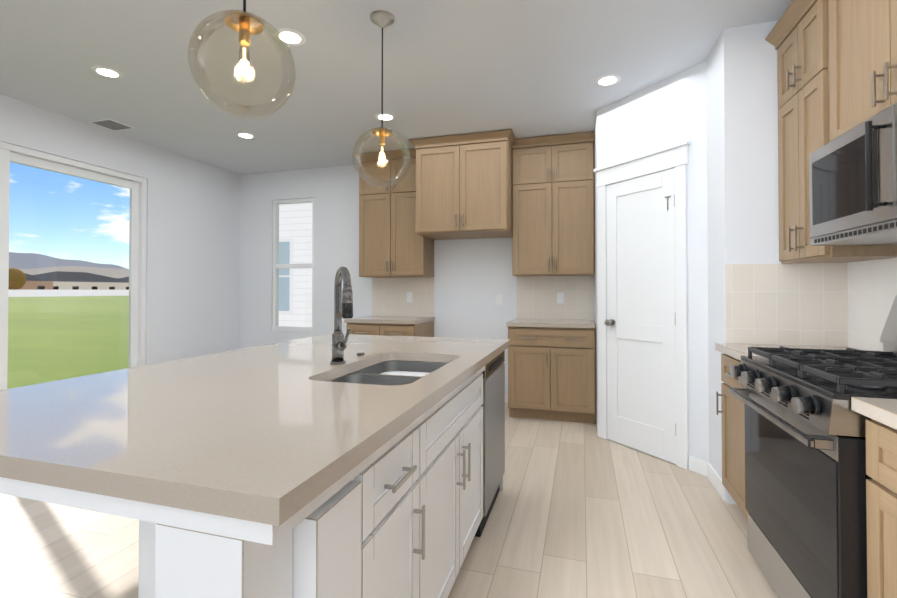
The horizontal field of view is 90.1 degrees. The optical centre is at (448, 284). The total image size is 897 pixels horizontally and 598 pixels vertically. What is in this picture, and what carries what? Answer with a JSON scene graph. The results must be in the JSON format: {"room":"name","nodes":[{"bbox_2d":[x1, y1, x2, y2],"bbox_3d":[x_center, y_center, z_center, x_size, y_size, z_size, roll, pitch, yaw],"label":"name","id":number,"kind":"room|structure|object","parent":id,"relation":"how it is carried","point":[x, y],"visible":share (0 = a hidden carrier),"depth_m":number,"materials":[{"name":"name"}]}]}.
{"room":"kitchen","nodes":[
{"label":"kitchen","id":0,"kind":"room"},
{"bbox_2d":[0,94,239,364],"bbox_3d":[-3.951,-0.124,2.063,0.120,2.740,8.020,0,-1,17],"label":"wall","id":1,"kind":"structure","parent":0,"point":[192,250],"depth_m":4.96,"materials":[{"name":"paint"}]},
{"bbox_2d":[0,141,146,389],"bbox_3d":[-3.518,0.073,3.507,0.085,2.378,2.398,0,-1,17],"label":"sliding window","id":2,"kind":"structure","parent":1,"relation":"in","point":[135,185],"depth_m":4.10,"materials":[{"name":"clear glass"}]},
{"bbox_2d":[0,403,778,597],"bbox_3d":[-1.149,1.287,1.276,5.930,0.100,8.140,0,-1,17],"label":"floor","id":3,"kind":"structure","parent":0,"point":[581,510],"depth_m":2.21,"materials":[{"name":"brown wood"}]},
{"bbox_2d":[0,346,509,597],"bbox_3d":[-0.528,0.805,1.891,1.234,0.876,2.162,0,-1,17],"label":"kitchen island","id":4,"kind":"object","parent":3,"relation":"on","point":[403,520],"depth_m":1.06,"materials":[{"name":"wood"}]},
{"bbox_2d":[0,334,509,529],"bbox_3d":[-0.541,0.347,1.894,1.270,0.040,2.210,0,-1,17],"label":"island countertop","id":5,"kind":"structure","parent":4,"relation":"on","point":[246,435],"depth_m":1.03,"materials":[{"name":"beige stone"}]},
{"bbox_2d":[330,266,364,363],"bbox_3d":[-0.400,0.127,1.915,0.155,0.400,0.370,0,-1,17],"label":"faucet","id":6,"kind":"object","parent":5,"relation":"on","point":[343,303],"visible":1,"depth_m":1.84,"materials":[{"name":"metal"}]},
{"bbox_2d":[328,358,447,385],"bbox_3d":[-0.218,0.460,1.812,0.415,0.211,0.750,0,-1,17],"label":"sink","id":7,"kind":"object","parent":5,"relation":"in","point":[397,371],"depth_m":2.10,"materials":[{"name":"silver metal"}]},
{"bbox_2d":[344,316,434,336],"bbox_3d":[-0.631,0.822,4.903,0.800,0.917,0.654,0,-1,17],"label":"base cabinet","id":8,"kind":"object","parent":3,"relation":"on","point":[397,326],"visible":0.35,"depth_m":4.66,"materials":[{"name":"brown wood"}]},
{"bbox_2d":[506,318,595,423],"bbox_3d":[1.019,0.816,4.413,0.802,0.917,0.654,0,-1,17],"label":"base cabinet","id":9,"kind":"object","parent":3,"relation":"on","point":[551,369],"visible":0.96,"depth_m":4.14,"materials":[{"name":"brown wood"}]},
{"bbox_2d":[715,343,859,517],"bbox_3d":[1.761,0.789,2.224,0.640,0.917,0.567,0,-1,17],"label":"base cabinet","id":10,"kind":"object","parent":3,"relation":"on","point":[732,411],"visible":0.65,"depth_m":2.39,"materials":[{"name":"brown wood"}]},
{"bbox_2d":[729,295,896,597],"bbox_3d":[1.517,0.640,1.587,0.734,1.200,0.796,0,-1,17],"label":"range","id":11,"kind":"object","parent":3,"relation":"on","point":[806,476],"visible":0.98,"depth_m":1.50,"materials":[{"name":"black metal"}]},
{"bbox_2d":[855,405,896,597],"bbox_3d":[1.374,0.793,0.861,0.606,0.876,0.670,0,-1,17],"label":"base cabinet","id":12,"kind":"object","parent":3,"relation":"on","point":[881,465],"depth_m":1.20,"materials":[{"name":"brown wood"}]},
{"bbox_2d":[0,0,792,174],"bbox_3d":[-1.149,-1.553,1.310,5.930,0.100,8.140,0,-1,17],"label":"ceiling","id":13,"kind":"structure","parent":0,"point":[527,68],"depth_m":3.03,"materials":[{"name":"paint"}]},
{"bbox_2d":[91,66,123,78],"bbox_3d":[-2.378,-1.479,3.124,0.183,0.003,0.183,0,-1,-28],"label":"recessed light","id":14,"kind":"object","parent":13,"relation":"in","point":[111,73],"depth_m":3.12,"materials":[{"name":"white plastic"}]},
{"bbox_2d":[89,118,133,130],"bbox_3d":[-3.082,-1.465,4.106,0.250,0.009,0.240,0,-1,17],"label":"ceiling vent","id":15,"kind":"object","parent":13,"relation":"in","point":[111,124],"visible":0.98,"depth_m":4.08,"materials":[{"name":"grey metal"}]},
{"bbox_2d":[188,0,295,118],"bbox_3d":[-0.670,-1.028,1.474,0.320,0.944,0.320,0,-1,17],"label":"pendant light","id":16,"kind":"object","parent":13,"relation":"hanging from","point":[244,23],"visible":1,"depth_m":1.50,"materials":[{"name":"clear glass"}]},
{"bbox_2d":[236,132,255,138],"bbox_3d":[-1.989,-1.464,4.396,0.183,0.003,0.183,0,-1,-28],"label":"recessed light","id":17,"kind":"object","parent":13,"relation":"in","point":[245,135],"depth_m":4.39,"materials":[{"name":"white plastic"}]},
{"bbox_2d":[277,28,305,45],"bbox_3d":[-0.952,-1.484,2.690,0.183,0.003,0.183,0,-1,-28],"label":"recessed light","id":18,"kind":"object","parent":13,"relation":"in","point":[294,37],"depth_m":2.69,"materials":[{"name":"white plastic"}]},
{"bbox_2d":[353,10,410,186],"bbox_3d":[-0.368,-1.016,2.490,0.320,0.944,0.320,0,-1,17],"label":"pendant light","id":19,"kind":"object","parent":13,"relation":"hanging from","point":[381,19],"visible":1,"depth_m":2.51,"materials":[{"name":"clear glass"}]},
{"bbox_2d":[375,113,395,120],"bbox_3d":[-0.553,-1.470,3.928,0.183,0.003,0.183,0,-1,-28],"label":"recessed light","id":20,"kind":"object","parent":13,"relation":"in","point":[386,116],"depth_m":3.92,"materials":[{"name":"white plastic"}]},
{"bbox_2d":[594,74,620,85],"bbox_3d":[1.153,-1.478,3.243,0.183,0.003,0.183,0,-1,-28],"label":"recessed light","id":21,"kind":"object","parent":13,"relation":"in","point":[611,79],"depth_m":3.24,"materials":[{"name":"white plastic"}]},
{"bbox_2d":[239,165,579,393],"bbox_3d":[-0.006,-0.087,5.136,5.930,2.740,0.120,0,-1,17],"label":"wall","id":22,"kind":"structure","parent":0,"point":[473,278],"depth_m":5.48,"materials":[{"name":"paint"}]},
{"bbox_2d":[272,198,314,331],"bbox_3d":[-1.954,-0.250,5.712,0.628,1.678,0.070,0,-1,17],"label":"window","id":23,"kind":"structure","parent":22,"relation":"in","point":[277,265],"depth_m":5.74,"materials":[{"name":"clear glass"}]},
{"bbox_2d":[359,153,433,277],"bbox_3d":[-0.587,-0.742,5.070,0.780,1.307,0.345,0,-1,17],"label":"upper cabinet","id":24,"kind":"object","parent":22,"relation":"attached to","point":[387,246],"depth_m":4.91,"materials":[{"name":"brown wood"}]},
{"bbox_2d":[412,137,511,240],"bbox_3d":[0.198,-0.959,4.695,0.934,0.882,0.620,0,-1,17],"label":"upper cabinet","id":25,"kind":"object","parent":22,"relation":"attached to","point":[461,189],"depth_m":4.41,"materials":[{"name":"brown wood"}]},
{"bbox_2d":[512,137,594,275],"bbox_3d":[1.069,-0.748,4.578,0.789,1.307,0.345,0,-1,17],"label":"upper cabinet","id":26,"kind":"object","parent":22,"relation":"attached to","point":[533,197],"depth_m":4.41,"materials":[{"name":"brown wood"}]},
{"bbox_2d":[594,21,839,503],"bbox_3d":[1.829,-0.107,3.521,1.250,2.740,1.930,0,-1,17],"label":"wall","id":27,"kind":"structure","parent":0,"point":[718,108],"depth_m":2.81,"materials":[{"name":"paint"}]},
{"bbox_2d":[593,140,690,469],"bbox_3d":[1.436,0.142,3.400,0.617,2.240,0.617,0,-1,17],"label":"door","id":28,"kind":"structure","parent":27,"relation":"attached to","point":[643,310],"depth_m":3.35,"materials":[{"name":"white wood"}]},
{"bbox_2d":[697,458,724,500],"bbox_3d":[1.650,1.205,2.815,0.038,0.100,0.442,0,-1,17],"label":"baseboard","id":29,"kind":"structure","parent":27,"relation":"attached to","point":[701,467],"depth_m":2.83,"materials":[{"name":"white wood"}]},
{"bbox_2d":[773,0,896,263],"bbox_3d":[1.920,-0.735,2.217,0.320,1.226,0.526,0,-1,17],"label":"upper cabinet","id":30,"kind":"object","parent":27,"relation":"attached to","point":[801,109],"depth_m":2.24,"materials":[{"name":"brown wood"}]},
{"bbox_3d":[1.619,-0.144,0.408,0.120,2.740,8.020,0,-1,17],"label":"wall","id":31,"kind":"structure","parent":0,"visible":0},
{"bbox_2d":[372,277,433,316],"bbox_3d":[-0.537,0.140,5.226,0.780,0.453,0.003,0,-1,17],"label":"tile backsplash","id":32,"kind":"structure","parent":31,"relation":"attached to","point":[402,296],"depth_m":5.22,"materials":[{"name":"beige tile"}]},
{"bbox_2d":[517,276,593,319],"bbox_3d":[1.117,0.134,4.735,0.792,0.453,0.003,0,-1,17],"label":"tile backsplash","id":33,"kind":"structure","parent":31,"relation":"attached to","point":[538,297],"depth_m":4.73,"materials":[{"name":"beige tile"}]},
{"bbox_2d":[726,263,843,346],"bbox_3d":[1.866,0.108,2.500,0.560,0.453,0.002,0,-1,17],"label":"tile backsplash","id":34,"kind":"structure","parent":31,"relation":"attached to","point":[790,303],"depth_m":2.49,"materials":[{"name":"beige tile"}]},
{"bbox_2d":[821,0,896,144],"bbox_3d":[1.720,-0.978,1.546,0.320,0.756,0.880,0,-1,17],"label":"upper cabinet","id":35,"kind":"object","parent":31,"relation":"attached to","point":[836,68],"depth_m":1.80,"materials":[{"name":"brown wood"}]},
{"bbox_2d":[809,102,896,245],"bbox_3d":[1.651,-0.379,1.559,0.464,0.407,0.760,0,-1,17],"label":"microwave","id":36,"kind":"object","parent":35,"relation":"attached to","point":[853,185],"visible":1,"depth_m":1.64,"materials":[{"name":"silver metal"}]},
{"bbox_2d":[844,258,896,350],"bbox_3d":[1.587,0.084,0.513,0.002,0.453,3.970,0,-1,17],"label":"tile backsplash","id":37,"kind":"structure","parent":31,"relation":"attached to","point":[849,304],"depth_m":2.24,"materials":[{"name":"beige tile"}]},
{"label":"outside","id":38,"kind":"structure","parent":0,"visible":0},
{"bbox_2d":[7,296,128,388],"bbox_3d":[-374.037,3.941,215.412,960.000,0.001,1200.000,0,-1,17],"label":"grass","id":39,"kind":"structure","parent":38,"point":[41,346],"depth_m":12.90,"materials":[{"name":"green plant"}]},
{"bbox_2d":[8,268,25,289],"bbox_3d":[-89.483,-0.555,91.768,4.400,6.010,4.400,0,-1,17],"label":"tree","id":40,"kind":"object","parent":39,"relation":"on","point":[13,274],"depth_m":91.09,"materials":[{"name":"brown plant"}]},
{"bbox_2d":[8,290,128,296],"bbox_3d":[-73.637,2.179,131.365,0.200,1.490,310.000,0,-1,17],"label":"fence","id":41,"kind":"object","parent":39,"relation":"on","point":[27,293],"depth_m":97.52,"materials":[{"name":"white"}]},
{"bbox_2d":[19,271,128,289],"bbox_3d":[-111.364,-0.829,126.965,55.000,7.400,161.000,0,-1,17],"label":"houses","id":42,"kind":"structure","parent":39,"relation":"on","point":[83,276],"depth_m":110.18,"materials":[{"name":"brown"}]},
{"bbox_2d":[19,266,128,278],"bbox_3d":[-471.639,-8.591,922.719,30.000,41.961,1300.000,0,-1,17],"label":"mountains","id":43,"kind":"structure","parent":39,"relation":"on","point":[94,270],"depth_m":684.33,"materials":[{"name":"grey"}]},
{"bbox_2d":[279,202,312,326],"bbox_3d":[-1.353,-1.801,13.596,7.500,6.630,6.670,0,-1,17],"label":"neighbor house","id":44,"kind":"structure","parent":39,"relation":"on","point":[294,214],"depth_m":10.86,"materials":[{"name":"white"}]},
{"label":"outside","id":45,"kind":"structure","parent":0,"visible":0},
{"bbox_2d":[9,252,126,268],"bbox_3d":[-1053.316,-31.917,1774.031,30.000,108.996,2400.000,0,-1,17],"label":"mountains","id":46,"kind":"structure","parent":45,"point":[19,258],"depth_m":1317.03,"materials":[{"name":"grey"}]}
]}

